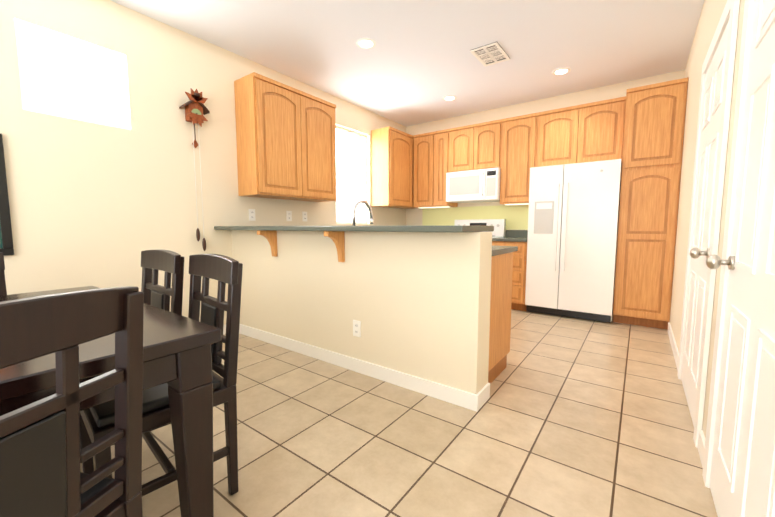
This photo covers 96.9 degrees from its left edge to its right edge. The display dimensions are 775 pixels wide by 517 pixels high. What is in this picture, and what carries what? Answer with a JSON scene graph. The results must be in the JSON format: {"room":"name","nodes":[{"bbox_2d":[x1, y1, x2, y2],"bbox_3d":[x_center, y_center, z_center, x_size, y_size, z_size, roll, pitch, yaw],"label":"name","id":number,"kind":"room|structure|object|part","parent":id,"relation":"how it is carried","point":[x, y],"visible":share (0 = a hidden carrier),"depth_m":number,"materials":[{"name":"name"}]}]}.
{"room":"kitchen","nodes":[
{"label":"kitchen","id":0,"kind":"room"},
{"bbox_2d":[0,0,405,324],"bbox_3d":[-1.921,-0.587,3.001,0.150,2.740,7.670,4,7,36],"label":"wall","id":1,"kind":"structure","parent":0,"point":[97,205],"depth_m":2.72,"materials":[{"name":"beige paint"}]},
{"bbox_2d":[0,134,13,255],"bbox_3d":[-2.724,-0.362,1.767,0.028,0.760,1.045,4,7,36],"label":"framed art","id":2,"kind":"object","parent":1,"relation":"attached to","point":[6,243],"visible":0.98,"depth_m":2.17,"materials":[{"name":"black"}]},
{"bbox_2d":[15,22,127,128],"bbox_3d":[-2.256,-1.272,2.488,0.040,0.560,0.590,4,7,36],"label":"dining room window","id":3,"kind":"structure","parent":1,"relation":"in","point":[63,77],"depth_m":2.46,"materials":[{"name":"white glass"}]},
{"bbox_2d":[179,88,209,250],"bbox_3d":[-1.691,-0.770,3.070,0.115,1.417,0.210,4,7,36],"label":"cuckoo clock","id":4,"kind":"object","parent":1,"relation":"attached to","point":[196,109],"visible":0.98,"depth_m":3.02,"materials":[{"name":"brown wood"}]},
{"bbox_2d":[249,209,255,220],"bbox_3d":[-1.409,-0.454,3.577,0.008,0.118,0.072,4,7,36],"label":"electrical outlet plate","id":5,"kind":"object","parent":1,"relation":"attached to","point":[251,214],"visible":1,"depth_m":3.57,"materials":[{"name":"white plastic"}]},
{"bbox_2d":[234,72,335,201],"bbox_3d":[-1.045,-1.208,3.725,0.338,1.105,1.060,4,7,36],"label":"upper cabinet","id":6,"kind":"object","parent":1,"relation":"attached to","point":[286,141],"visible":1,"depth_m":3.45,"materials":[{"name":"brown wood"}]},
{"bbox_2d":[286,211,291,220],"bbox_3d":[-1.131,-0.489,3.954,0.008,0.118,0.072,4,7,36],"label":"electrical outlet plate","id":7,"kind":"object","parent":1,"relation":"attached to","point":[288,215],"visible":1,"depth_m":3.95,"materials":[{"name":"white plastic"}]},
{"bbox_2d":[302,211,306,220],"bbox_3d":[-0.995,-0.506,4.139,0.008,0.118,0.072,4,7,36],"label":"switch plate","id":8,"kind":"object","parent":1,"relation":"attached to","point":[304,216],"visible":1,"depth_m":4.13,"materials":[{"name":"white plastic"}]},
{"bbox_2d":[336,126,366,223],"bbox_3d":[-0.535,-1.139,4.856,0.040,1.300,0.710,4,7,36],"label":"kitchen window","id":9,"kind":"structure","parent":1,"relation":"in","point":[351,168],"depth_m":4.88,"materials":[{"name":"white glass"}]},
{"bbox_2d":[371,126,412,207],"bbox_3d":[0.081,-1.349,5.254,0.338,1.105,0.628,4,7,36],"label":"upper cabinet","id":10,"kind":"object","parent":1,"relation":"attached to","point":[391,164],"visible":1,"depth_m":5.05,"materials":[{"name":"brown wood"}]},
{"bbox_2d":[402,138,414,208],"bbox_3d":[0.360,-1.384,5.635,0.336,1.105,0.320,4,7,36],"label":"upper cabinet","id":11,"kind":"object","parent":1,"relation":"attached to","point":[412,207],"visible":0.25,"depth_m":5.45,"materials":[{"name":"brown wood"}]},
{"bbox_2d":[231,230,491,393],"bbox_3d":[-0.462,0.292,2.780,2.560,1.030,0.190,4,7,36],"label":"wall","id":12,"kind":"structure","parent":0,"point":[416,304],"depth_m":2.34,"materials":[{"name":"beige paint"}]},
{"bbox_2d":[257,230,277,256],"bbox_3d":[-1.024,-0.126,2.930,0.045,0.225,0.168,4,7,36],"label":"bracket","id":13,"kind":"object","parent":12,"relation":"attached to","point":[270,236],"visible":0.96,"depth_m":2.95,"materials":[{"name":"brown wood"}]},
{"bbox_2d":[324,231,344,261],"bbox_3d":[-0.379,-0.082,2.459,0.045,0.225,0.168,4,7,36],"label":"bracket","id":14,"kind":"object","parent":12,"relation":"attached to","point":[337,238],"visible":0.94,"depth_m":2.48,"materials":[{"name":"brown wood"}]},
{"bbox_2d":[214,226,493,231],"bbox_3d":[-0.489,-0.239,2.716,2.528,0.036,0.485,4,7,36],"label":"countertop","id":15,"kind":"structure","parent":12,"relation":"on","point":[398,228],"depth_m":2.14,"materials":[{"name":"grey stone"}]},
{"bbox_2d":[353,320,360,336],"bbox_3d":[-0.223,0.509,2.498,0.072,0.118,0.008,4,7,36],"label":"outlet","id":16,"kind":"object","parent":12,"relation":"attached to","point":[356,328],"visible":1,"depth_m":2.49,"materials":[{"name":"white plastic"}]},
{"bbox_2d":[239,324,489,411],"bbox_3d":[-0.455,0.759,2.809,2.560,0.095,0.203,4,7,36],"label":"baseboard","id":17,"kind":"structure","parent":12,"relation":"attached to","point":[469,400],"depth_m":2.38,"materials":[{"name":"white wood"}]},
{"bbox_2d":[80,309,717,516],"bbox_3d":[-0.423,0.918,2.037,3.865,0.080,7.670,4,7,36],"label":"floor","id":18,"kind":"structure","parent":0,"point":[575,417],"depth_m":1.72,"materials":[{"name":"tile"}]},
{"bbox_2d":[0,253,6,295],"bbox_3d":[-1.935,0.454,1.494,0.474,0.944,0.456,4,7,36],"label":"chair","id":19,"kind":"object","parent":18,"relation":"on","point":[3,290],"visible":0.15,"depth_m":1.75,"materials":[{"name":"brown wood"}]},
{"bbox_2d":[0,286,143,516],"bbox_3d":[-0.812,0.534,0.627,0.474,0.944,0.456,1,5,12],"label":"chair","id":20,"kind":"object","parent":18,"relation":"on","point":[43,456],"visible":1,"depth_m":0.64,"materials":[{"name":"brown wood"}]},
{"bbox_3d":[-0.852,0.543,0.636,0.368,0.035,0.426,1,5,12],"label":"seat","id":21,"kind":"part","parent":20,"relation":"part of","materials":[{"name":"black wood"}]},
{"bbox_2d":[0,286,221,516],"bbox_3d":[-1.349,0.592,1.057,1.310,0.750,1.050,4,7,36],"label":"dining table","id":22,"kind":"object","parent":18,"relation":"on","point":[177,356],"visible":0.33,"depth_m":1.01,"materials":[{"name":"brown wood"}]},
{"bbox_2d":[80,254,242,496],"bbox_3d":[-0.886,0.467,1.349,0.456,0.944,0.474,5,7,42],"label":"chair","id":23,"kind":"object","parent":18,"relation":"on","point":[97,422],"visible":0.52,"depth_m":1.33,"materials":[{"name":"brown wood"}]},
{"bbox_3d":[-0.913,0.480,1.320,0.426,0.035,0.368,5,7,42],"label":"seat","id":24,"kind":"part","parent":23,"relation":"part of","materials":[{"name":"black wood"}]},
{"bbox_2d":[141,249,183,315],"bbox_3d":[-1.289,0.442,1.630,0.456,0.944,0.474,4,7,38],"label":"chair","id":25,"kind":"object","parent":18,"relation":"on","point":[154,262],"visible":0.27,"depth_m":1.71,"materials":[{"name":"brown wood"}]},
{"bbox_2d":[454,219,505,237],"bbox_3d":[1.189,0.025,4.913,0.756,1.170,0.652,4,7,36],"label":"range","id":26,"kind":"object","parent":18,"relation":"on","point":[499,225],"visible":0.19,"depth_m":4.94,"materials":[{"name":"white metal"}]},
{"bbox_2d":[488,252,512,383],"bbox_3d":[0.558,0.391,2.549,0.534,0.876,0.628,4,7,36],"label":"base cabinet","id":27,"kind":"object","parent":18,"relation":"on","point":[500,304],"visible":0.15,"depth_m":2.37,"materials":[{"name":"brown wood"}]},
{"bbox_2d":[492,245,517,255],"bbox_3d":[0.034,-0.101,2.899,1.895,0.038,0.643,4,7,36],"label":"countertop","id":28,"kind":"structure","parent":27,"relation":"on","point":[498,250],"depth_m":2.38,"materials":[{"name":"grey stone"}]},
{"bbox_2d":[352,200,373,225],"bbox_3d":[-0.194,-0.322,3.005,0.120,0.378,0.289,4,7,36],"label":"kitchen faucet","id":29,"kind":"object","parent":28,"relation":"on","point":[366,203],"visible":0.71,"depth_m":2.97,"materials":[{"name":"silver metal"}]},
{"bbox_2d":[492,241,526,310],"bbox_3d":[1.698,0.202,4.604,0.445,0.875,0.628,4,7,36],"label":"drawers","id":30,"kind":"object","parent":18,"relation":"on","point":[519,277],"visible":0.35,"depth_m":4.27,"materials":[{"name":"brown wood"}]},
{"bbox_2d":[492,230,527,241],"bbox_3d":[1.695,-0.304,4.553,0.441,0.138,0.638,4,7,36],"label":"countertop","id":31,"kind":"structure","parent":30,"relation":"on","point":[516,235],"depth_m":4.73,"materials":[{"name":"grey stone"}]},
{"bbox_2d":[525,159,621,322],"bbox_3d":[2.228,-0.209,4.136,0.903,1.750,0.635,4,7,36],"label":"refrigerator","id":32,"kind":"object","parent":18,"relation":"on","point":[573,218],"visible":1,"depth_m":3.88,"materials":[{"name":"white metal"}]},
{"bbox_2d":[613,165,681,329],"bbox_3d":[2.828,-0.116,3.780,0.483,1.660,0.568,4,7,36],"label":"pantry cabinet","id":33,"kind":"object","parent":18,"relation":"on","point":[648,217],"visible":1,"depth_m":3.55,"materials":[{"name":"brown wood"}]},
{"bbox_2d":[622,77,687,169],"bbox_3d":[2.828,-1.348,3.666,0.483,0.815,0.568,4,7,36],"label":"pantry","id":34,"kind":"object","parent":33,"relation":"on","point":[654,125],"visible":0.96,"depth_m":3.43,"materials":[{"name":"brown wood"}]},
{"bbox_2d":[111,0,703,126],"bbox_3d":[-0.423,-1.900,1.777,3.865,0.100,7.670,4,7,36],"label":"ceiling","id":35,"kind":"structure","parent":0,"point":[417,63],"depth_m":3.14,"materials":[{"name":"white paint"}]},
{"bbox_2d":[356,38,375,48],"bbox_3d":[-0.197,-1.972,3.154,0.184,0.006,0.184,4,7,36],"label":"recessed light","id":36,"kind":"object","parent":35,"relation":"in","point":[366,43],"visible":1,"depth_m":3.14,"materials":[{"name":"white"}]},
{"bbox_2d":[443,95,456,100],"bbox_3d":[0.813,-2.095,4.491,0.184,0.006,0.184,4,7,36],"label":"recessed light","id":37,"kind":"object","parent":35,"relation":"in","point":[449,98],"visible":1,"depth_m":4.49,"materials":[{"name":"white"}]},
{"bbox_2d":[470,42,509,66],"bbox_3d":[1.006,-1.988,3.356,0.260,0.011,0.390,4,7,36],"label":"ceiling vent","id":38,"kind":"object","parent":35,"relation":"in","point":[490,54],"visible":0.96,"depth_m":3.33,"materials":[{"name":"grey metal"}]},
{"bbox_2d":[552,67,570,74],"bbox_3d":[1.883,-2.024,3.722,0.184,0.006,0.184,4,7,36],"label":"recessed light","id":39,"kind":"object","parent":35,"relation":"in","point":[562,71],"visible":1,"depth_m":3.71,"materials":[{"name":"white"}]},
{"bbox_2d":[406,70,684,236],"bbox_3d":[1.861,-0.760,4.882,3.715,2.740,0.150,4,7,36],"label":"wall","id":40,"kind":"structure","parent":0,"point":[414,216],"depth_m":4.66,"materials":[{"name":"beige paint"}]},
{"bbox_2d":[413,132,434,207],"bbox_3d":[0.647,-1.364,5.414,0.375,1.105,0.338,4,7,36],"label":"upper cabinet","id":41,"kind":"object","parent":40,"relation":"attached to","point":[423,169],"visible":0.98,"depth_m":5.27,"materials":[{"name":"brown wood"}]},
{"bbox_2d":[434,129,457,206],"bbox_3d":[0.895,-1.347,5.233,0.240,1.105,0.338,4,7,36],"label":"upper cabinet","id":42,"kind":"object","parent":40,"relation":"attached to","point":[442,139],"visible":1,"depth_m":5.10,"materials":[{"name":"brown wood"}]},
{"bbox_2d":[418,206,448,208],"bbox_3d":[0.723,-0.796,5.362,0.510,0.012,0.100,4,7,36],"label":"under-cabinet light","id":43,"kind":"object","parent":42,"relation":"attached to","point":[448,207],"depth_m":5.29,"materials":[{"name":"white plastic"}]},
{"bbox_2d":[422,205,528,229],"bbox_3d":[1.322,-0.612,5.195,1.833,0.348,0.002,4,7,36],"label":"backsplash","id":44,"kind":"structure","parent":40,"relation":"attached to","point":[515,217],"depth_m":5.15,"materials":[{"name":"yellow paint"}]},
{"bbox_2d":[449,119,501,171],"bbox_3d":[1.298,-1.557,4.917,0.760,0.630,0.338,4,7,36],"label":"upper cabinet","id":45,"kind":"object","parent":40,"relation":"attached to","point":[475,146],"visible":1,"depth_m":4.76,"materials":[{"name":"brown wood"}]},
{"bbox_2d":[446,167,500,202],"bbox_3d":[1.263,-1.026,4.917,0.756,0.422,0.458,4,7,36],"label":"microwave","id":46,"kind":"object","parent":45,"relation":"attached to","point":[476,186],"visible":0.98,"depth_m":4.74,"materials":[{"name":"white"}]},
{"bbox_2d":[500,113,537,204],"bbox_3d":[1.784,-1.287,4.584,0.445,1.105,0.338,4,7,36],"label":"upper cabinet","id":47,"kind":"object","parent":40,"relation":"attached to","point":[518,147],"visible":0.92,"depth_m":4.45,"materials":[{"name":"brown wood"}]},
{"bbox_2d":[505,203,528,204],"bbox_3d":[1.761,-0.726,4.604,0.345,0.012,0.100,4,7,36],"label":"under-cabinet light","id":48,"kind":"object","parent":47,"relation":"attached to","point":[522,203],"depth_m":4.55,"materials":[{"name":"white plastic"}]},
{"bbox_2d":[536,96,625,166],"bbox_3d":[2.333,-1.460,4.164,0.915,0.685,0.338,4,7,36],"label":"upper cabinet","id":49,"kind":"object","parent":40,"relation":"attached to","point":[589,132],"visible":0.96,"depth_m":4.00,"materials":[{"name":"brown wood"}]},
{"bbox_2d":[670,0,744,438],"bbox_3d":[1.030,-0.379,0.753,0.150,2.740,7.520,4,7,36],"label":"wall","id":50,"kind":"structure","parent":0,"point":[710,16],"depth_m":2.63,"materials":[{"name":"beige paint"}]},
{"bbox_2d":[667,322,704,467],"bbox_3d":[0.845,0.948,0.760,0.013,0.095,6.815,4,7,36],"label":"baseboard","id":51,"kind":"structure","parent":50,"relation":"attached to","point":[701,443],"depth_m":2.57,"materials":[{"name":"white wood"}]},
{"bbox_2d":[677,0,739,447],"bbox_3d":[1.768,-0.184,1.983,0.083,2.125,1.010,4,7,36],"label":"closet door","id":52,"kind":"structure","parent":50,"relation":"in","point":[711,140],"depth_m":1.81,"materials":[{"name":"white wood"}]},
{"bbox_2d":[702,0,774,516],"bbox_3d":[1.035,-0.092,0.988,0.083,2.125,1.010,4,7,36],"label":"closet door","id":53,"kind":"structure","parent":50,"relation":"in","point":[738,473],"depth_m":1.08,"materials":[{"name":"white wood"}]}
]}

